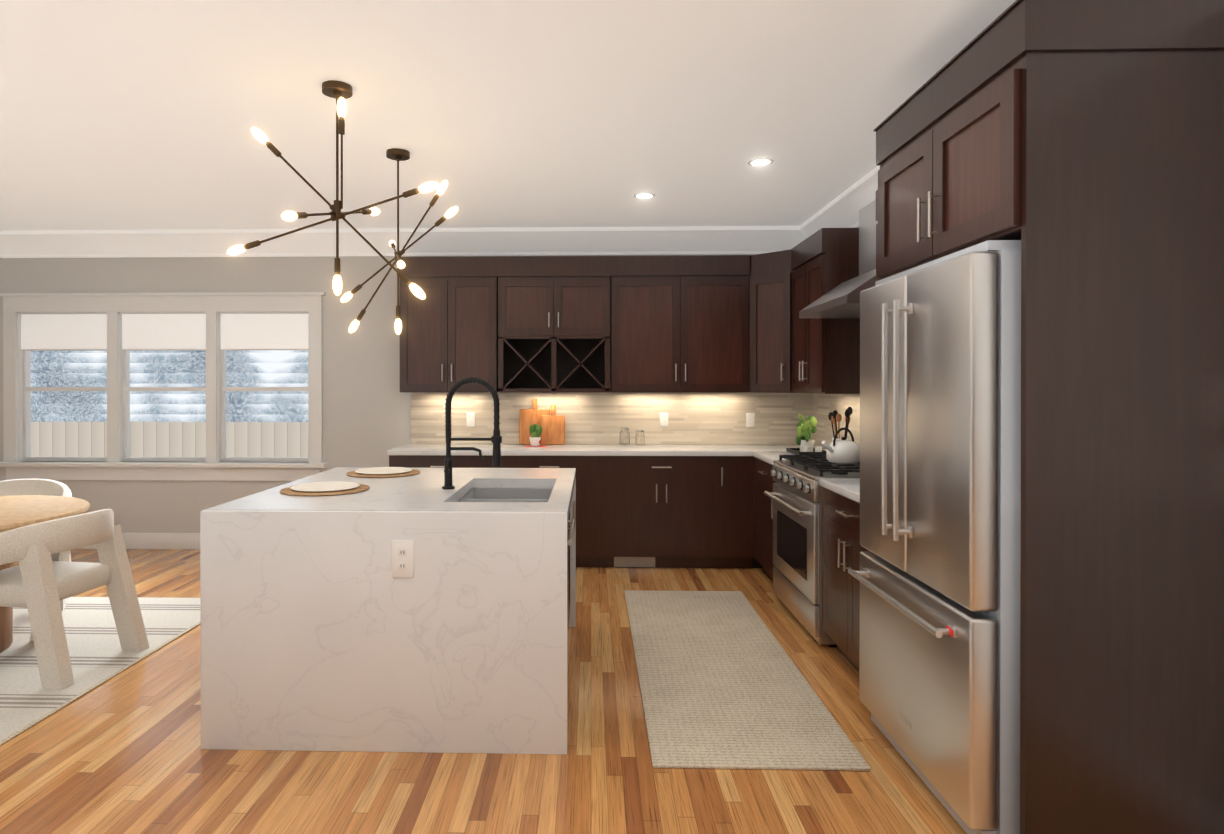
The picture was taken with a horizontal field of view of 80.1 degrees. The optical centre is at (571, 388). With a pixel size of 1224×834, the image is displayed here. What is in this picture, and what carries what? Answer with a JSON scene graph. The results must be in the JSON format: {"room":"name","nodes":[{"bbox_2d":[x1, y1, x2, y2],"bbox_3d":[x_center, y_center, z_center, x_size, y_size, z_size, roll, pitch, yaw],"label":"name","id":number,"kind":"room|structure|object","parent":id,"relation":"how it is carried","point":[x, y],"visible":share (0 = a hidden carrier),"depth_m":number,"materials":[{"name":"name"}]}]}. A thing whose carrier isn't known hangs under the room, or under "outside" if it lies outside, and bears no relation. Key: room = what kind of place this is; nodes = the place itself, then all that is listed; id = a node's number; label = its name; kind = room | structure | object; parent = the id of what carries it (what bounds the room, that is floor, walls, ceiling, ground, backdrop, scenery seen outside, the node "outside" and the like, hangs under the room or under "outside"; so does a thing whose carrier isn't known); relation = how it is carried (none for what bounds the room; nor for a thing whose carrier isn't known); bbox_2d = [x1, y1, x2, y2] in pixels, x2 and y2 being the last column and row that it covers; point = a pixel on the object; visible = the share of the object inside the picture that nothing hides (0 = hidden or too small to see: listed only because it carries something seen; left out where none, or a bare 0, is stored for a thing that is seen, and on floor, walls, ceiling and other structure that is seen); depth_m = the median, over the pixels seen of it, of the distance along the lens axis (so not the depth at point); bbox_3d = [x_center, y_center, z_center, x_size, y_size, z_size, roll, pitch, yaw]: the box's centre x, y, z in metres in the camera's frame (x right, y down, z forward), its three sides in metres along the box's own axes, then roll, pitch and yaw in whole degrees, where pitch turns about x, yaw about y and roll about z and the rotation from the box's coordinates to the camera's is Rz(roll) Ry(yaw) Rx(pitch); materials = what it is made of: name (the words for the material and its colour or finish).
{"room":"dining room and kitchen","nodes":[
{"label":"dining room and kitchen","id":0,"kind":"room"},
{"bbox_2d":[0,254,756,532],"bbox_3d":[-1.747,0.023,6.342,7.900,2.740,0.150,0,0,2],"label":"wall","id":1,"kind":"structure","parent":0,"point":[366,412],"depth_m":6.28,"materials":[{"name":"grey paint"}]},
{"bbox_2d":[77,533,199,549],"bbox_3d":[-3.464,1.323,6.311,4.110,0.140,0.016,0,0,2],"label":"baseboard","id":2,"kind":"structure","parent":1,"relation":"attached to","point":[161,540],"depth_m":6.30,"materials":[{"name":"white"}]},
{"bbox_2d":[0,292,326,480],"bbox_3d":[-3.548,-0.020,6.354,2.880,1.625,0.205,0,0,2],"label":"window","id":3,"kind":"structure","parent":1,"relation":"in","point":[118,327],"depth_m":6.32,"materials":[{"name":"white wood"}]},
{"bbox_2d":[0,226,799,257],"bbox_3d":[-1.742,-1.244,6.184,7.260,0.205,0.155,0,0,2],"label":"crown molding","id":4,"kind":"structure","parent":1,"relation":"attached to","point":[702,240],"depth_m":6.16,"materials":[{"name":"white paint"}]},
{"bbox_2d":[399,256,498,395],"bbox_3d":[-1.000,-0.521,6.067,0.810,1.100,0.347,0,0,2],"label":"upper cabinet","id":5,"kind":"object","parent":1,"relation":"attached to","point":[451,335],"depth_m":5.90,"materials":[{"name":"black wood"}]},
{"bbox_2d":[499,256,610,395],"bbox_3d":[-0.135,-0.521,6.044,1.059,1.100,0.347,0,0,2],"label":"upper cabinet","id":6,"kind":"object","parent":1,"relation":"attached to","point":[555,311],"depth_m":5.88,"materials":[{"name":"black wood"}]},
{"bbox_2d":[611,255,742,395],"bbox_3d":[0.906,-0.521,5.989,1.166,1.100,0.398,0,0,2],"label":"upper cabinet","id":7,"kind":"object","parent":1,"relation":"attached to","point":[677,321],"depth_m":5.85,"materials":[{"name":"black wood"}]},
{"bbox_2d":[743,250,786,395],"bbox_3d":[1.700,-0.520,5.830,0.672,1.100,0.673,0,0,2],"label":"upper cabinet","id":8,"kind":"object","parent":1,"relation":"attached to","point":[764,275],"depth_m":5.73,"materials":[{"name":"black wood"}]},
{"bbox_2d":[800,165,879,242],"bbox_3d":[1.847,-1.227,1.686,0.155,0.205,8.950,0,0,2],"label":"crown molding","id":9,"kind":"structure","parent":1,"relation":"attached to","point":[843,209],"depth_m":5.09,"materials":[{"name":"white paint"}]},
{"bbox_2d":[0,549,966,833],"bbox_3d":[-1.873,1.460,1.799,7.900,0.100,9.250,0,0,2],"label":"floor","id":10,"kind":"structure","parent":0,"point":[124,753],"depth_m":2.65,"materials":[{"name":"brown wood"}]},
{"bbox_2d":[0,597,200,745],"bbox_3d":[-3.478,1.399,3.469,2.500,0.009,2.800,0,0,2],"label":"dining rug","id":11,"kind":"object","parent":10,"relation":"on","point":[98,656],"visible":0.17,"depth_m":3.85,"materials":[{"name":"fabric"}]},
{"bbox_2d":[0,479,71,610],"bbox_3d":[-3.636,1.004,4.736,0.648,0.770,0.727,0,0,-26],"label":"dining chair","id":12,"kind":"object","parent":11,"relation":"on","point":[16,487],"visible":0.31,"depth_m":4.95,"materials":[{"name":"beige fabric"}]},
{"bbox_2d":[0,495,89,652],"bbox_3d":[-3.288,1.022,3.812,1.280,0.740,1.280,0,0,2],"label":"dining table","id":13,"kind":"object","parent":11,"relation":"on","point":[18,511],"visible":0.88,"depth_m":3.90,"materials":[{"name":"brown wood"}]},
{"bbox_2d":[0,509,148,689],"bbox_3d":[-2.672,1.008,3.698,0.727,0.770,0.648,0,0,10],"label":"dining chair","id":14,"kind":"object","parent":11,"relation":"on","point":[43,579],"visible":1,"depth_m":3.51,"materials":[{"name":"beige fabric"}]},
{"bbox_2d":[389,456,502,467],"bbox_3d":[-0.977,0.954,5.942,0.863,0.880,0.607,0,0,2],"label":"base cabinet","id":15,"kind":"object","parent":10,"relation":"on","point":[394,461],"depth_m":5.64,"materials":[{"name":"black wood"}]},
{"bbox_2d":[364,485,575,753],"bbox_3d":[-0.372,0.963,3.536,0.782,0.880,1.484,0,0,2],"label":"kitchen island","id":16,"kind":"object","parent":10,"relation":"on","point":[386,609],"depth_m":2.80,"materials":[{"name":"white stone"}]},
{"bbox_2d":[204,469,483,524],"bbox_3d":[-0.974,0.498,3.581,0.900,0.050,1.430,0,0,2],"label":"island countertop","id":17,"kind":"structure","parent":16,"relation":"on","point":[334,496],"depth_m":3.17,"materials":[{"name":"white stone"}]},
{"bbox_2d":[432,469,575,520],"bbox_3d":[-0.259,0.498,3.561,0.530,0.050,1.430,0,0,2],"label":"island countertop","id":18,"kind":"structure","parent":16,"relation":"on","point":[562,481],"depth_m":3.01,"materials":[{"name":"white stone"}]},
{"bbox_2d":[503,456,618,566],"bbox_3d":[-0.159,0.954,5.920,1.064,0.880,0.607,0,0,2],"label":"base cabinet","id":19,"kind":"object","parent":10,"relation":"on","point":[597,477],"depth_m":5.61,"materials":[{"name":"black wood"}]},
{"bbox_2d":[619,456,702,567],"bbox_3d":[0.701,0.955,5.896,0.944,0.880,0.607,0,0,2],"label":"base cabinet","id":20,"kind":"object","parent":10,"relation":"on","point":[661,497],"depth_m":5.59,"materials":[{"name":"black wood"}]},
{"bbox_2d":[387,444,826,455],"bbox_3d":[0.310,0.495,5.895,3.456,0.040,0.627,0,0,2],"label":"countertop","id":21,"kind":"structure","parent":20,"relation":"on","point":[408,449],"depth_m":5.64,"materials":[{"name":"white stone"}]},
{"bbox_2d":[529,424,541,445],"bbox_3d":[-0.290,0.380,5.990,0.112,0.183,0.104,0,0,2],"label":"potted plant","id":22,"kind":"object","parent":21,"relation":"on","point":[535,430],"visible":1,"depth_m":5.95,"materials":[{"name":"green plant"}]},
{"bbox_2d":[519,399,564,444],"bbox_3d":[-0.247,0.278,6.153,0.390,0.386,0.116,0,0,2],"label":"cutting boards","id":23,"kind":"object","parent":21,"relation":"on","point":[552,425],"visible":0.98,"depth_m":6.14,"materials":[{"name":"brown wood"}]},
{"bbox_2d":[620,428,629,445],"bbox_3d":[0.446,0.398,6.067,0.084,0.148,0.084,0,0,2],"label":"glass jar","id":24,"kind":"object","parent":21,"relation":"on","point":[624,437],"visible":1,"depth_m":6.03,"materials":[{"name":"white"}]},
{"bbox_2d":[636,430,644,445],"bbox_3d":[0.576,0.408,6.064,0.076,0.128,0.076,0,0,2],"label":"glass jar","id":25,"kind":"object","parent":21,"relation":"on","point":[640,438],"visible":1,"depth_m":6.04,"materials":[{"name":"white"}]},
{"bbox_2d":[703,456,742,567],"bbox_3d":[1.229,0.955,5.855,0.402,0.880,0.659,0,0,2],"label":"base cabinet","id":26,"kind":"object","parent":10,"relation":"on","point":[722,475],"depth_m":5.58,"materials":[{"name":"black wood"}]},
{"bbox_2d":[751,452,794,463],"bbox_3d":[1.695,0.497,5.184,0.646,0.040,0.716,0,0,2],"label":"countertop","id":27,"kind":"structure","parent":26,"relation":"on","point":[771,456],"depth_m":5.28,"materials":[{"name":"white stone"}]},
{"bbox_2d":[786,414,825,454],"bbox_3d":[1.725,0.330,5.301,0.220,0.291,0.340,0,0,2],"label":"potted plant","id":28,"kind":"object","parent":27,"relation":"on","point":[804,441],"visible":1,"depth_m":5.29,"materials":[{"name":"green plant"}]},
{"bbox_2d":[828,407,852,441],"bbox_3d":[1.837,0.298,4.955,0.152,0.356,0.116,0,0,2],"label":"utensil crock","id":29,"kind":"object","parent":27,"relation":"on","point":[834,417],"visible":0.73,"depth_m":4.92,"materials":[{"name":"white ceramic"}]},
{"bbox_2d":[624,590,870,770],"bbox_3d":[0.734,1.396,3.837,0.800,0.012,2.310,0,0,2],"label":"jute runner rug","id":30,"kind":"object","parent":10,"relation":"on","point":[723,683],"visible":1,"depth_m":3.32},
{"bbox_2d":[743,456,776,579],"bbox_3d":[1.670,0.957,5.207,0.698,0.880,0.757,0,0,2],"label":"base cabinet","id":31,"kind":"object","parent":10,"relation":"on","point":[757,478],"depth_m":5.47,"materials":[{"name":"black wood"}]},
{"bbox_2d":[764,455,859,646],"bbox_3d":[1.620,0.919,4.371,0.727,0.962,0.904,0,0,2],"label":"range","id":32,"kind":"object","parent":10,"relation":"on","point":[796,495],"visible":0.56,"depth_m":4.20,"materials":[{"name":"silver metal"}]},
{"bbox_2d":[822,427,859,463],"bbox_3d":[1.599,0.335,4.345,0.259,0.207,0.200,0,0,2],"label":"kettle","id":33,"kind":"object","parent":32,"relation":"on","point":[843,450],"visible":1,"depth_m":4.27,"materials":[{"name":"white metal"}]},
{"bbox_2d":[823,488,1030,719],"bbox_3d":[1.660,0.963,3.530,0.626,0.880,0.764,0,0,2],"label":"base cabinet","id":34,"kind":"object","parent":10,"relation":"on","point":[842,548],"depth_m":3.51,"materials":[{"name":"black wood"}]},
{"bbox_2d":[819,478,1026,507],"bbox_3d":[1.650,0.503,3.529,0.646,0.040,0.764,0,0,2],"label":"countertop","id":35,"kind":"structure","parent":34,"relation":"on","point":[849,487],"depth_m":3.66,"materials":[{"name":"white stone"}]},
{"bbox_2d":[848,240,1020,833],"bbox_3d":[1.538,0.479,2.616,0.806,1.855,0.910,0,0,2],"label":"refrigerator","id":36,"kind":"object","parent":10,"relation":"on","point":[937,575],"visible":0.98,"depth_m":2.31,"materials":[{"name":"grey metal"}]},
{"bbox_2d":[0,0,1015,230],"bbox_3d":[-1.873,-1.380,1.788,7.900,0.100,9.250,0,0,2],"label":"ceiling","id":37,"kind":"structure","parent":0,"point":[132,114],"depth_m":3.44,"materials":[{"name":"white paint"}]},
{"bbox_2d":[227,80,437,299],"bbox_3d":[-1.069,-0.868,3.230,1.000,0.936,0.828,0,0,2],"label":"chandelier","id":38,"kind":"object","parent":37,"relation":"hanging from","point":[340,91],"visible":1,"depth_m":3.20,"materials":[{"name":"brown metal"}]},
{"bbox_2d":[341,148,457,334],"bbox_3d":[-0.994,-0.822,4.129,0.385,1.033,0.846,0,0,-40],"label":"chandelier","id":39,"kind":"object","parent":37,"relation":"hanging from","point":[397,154],"visible":1,"depth_m":4.10,"materials":[{"name":"brown metal"}]},
{"bbox_2d":[634,193,654,198],"bbox_3d":[0.508,-1.339,5.049,0.149,0.006,0.149,0,0,-37],"label":"recessed light","id":40,"kind":"object","parent":37,"relation":"in","point":[639,195],"depth_m":5.03,"materials":[{"name":"white glass"}]},
{"bbox_2d":[747,158,773,165],"bbox_3d":[1.117,-1.337,4.292,0.149,0.006,0.149,0,0,-37],"label":"recessed light","id":41,"kind":"object","parent":37,"relation":"in","point":[761,162],"depth_m":4.28,"materials":[{"name":"white glass"}]},
{"bbox_2d":[787,228,859,395],"bbox_3d":[1.820,-0.518,5.214,0.398,1.100,0.796,0,0,2],"label":"upper cabinet","id":42,"kind":"object","parent":0,"relation":"attached to","point":[823,354],"depth_m":4.83,"materials":[{"name":"black wood"}]},
{"bbox_2d":[873,0,1223,283],"bbox_3d":[1.624,-0.797,2.608,0.646,0.657,1.013,0,0,2],"label":"upper cabinet","id":43,"kind":"object","parent":0,"relation":"attached to","point":[1075,148],"depth_m":2.08,"materials":[{"name":"black wood"}]},
{"bbox_3d":[2.000,0.040,1.686,0.150,2.740,8.950,0,0,2],"label":"wall","id":44,"kind":"structure","parent":0,"visible":0},
{"bbox_2d":[799,199,877,317],"bbox_3d":[1.741,-0.792,4.362,0.484,0.655,0.904,0,0,2],"label":"range hood","id":45,"kind":"object","parent":44,"relation":"attached to","point":[841,300],"visible":0.42,"depth_m":4.37,"materials":[{"name":"silver metal"}]},
{"label":"outside","id":46,"kind":"structure","parent":0,"visible":0},
{"bbox_2d":[31,350,307,457],"bbox_3d":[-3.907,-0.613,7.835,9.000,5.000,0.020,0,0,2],"label":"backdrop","id":47,"kind":"structure","parent":46,"point":[173,423],"depth_m":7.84,"materials":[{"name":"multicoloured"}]}
]}

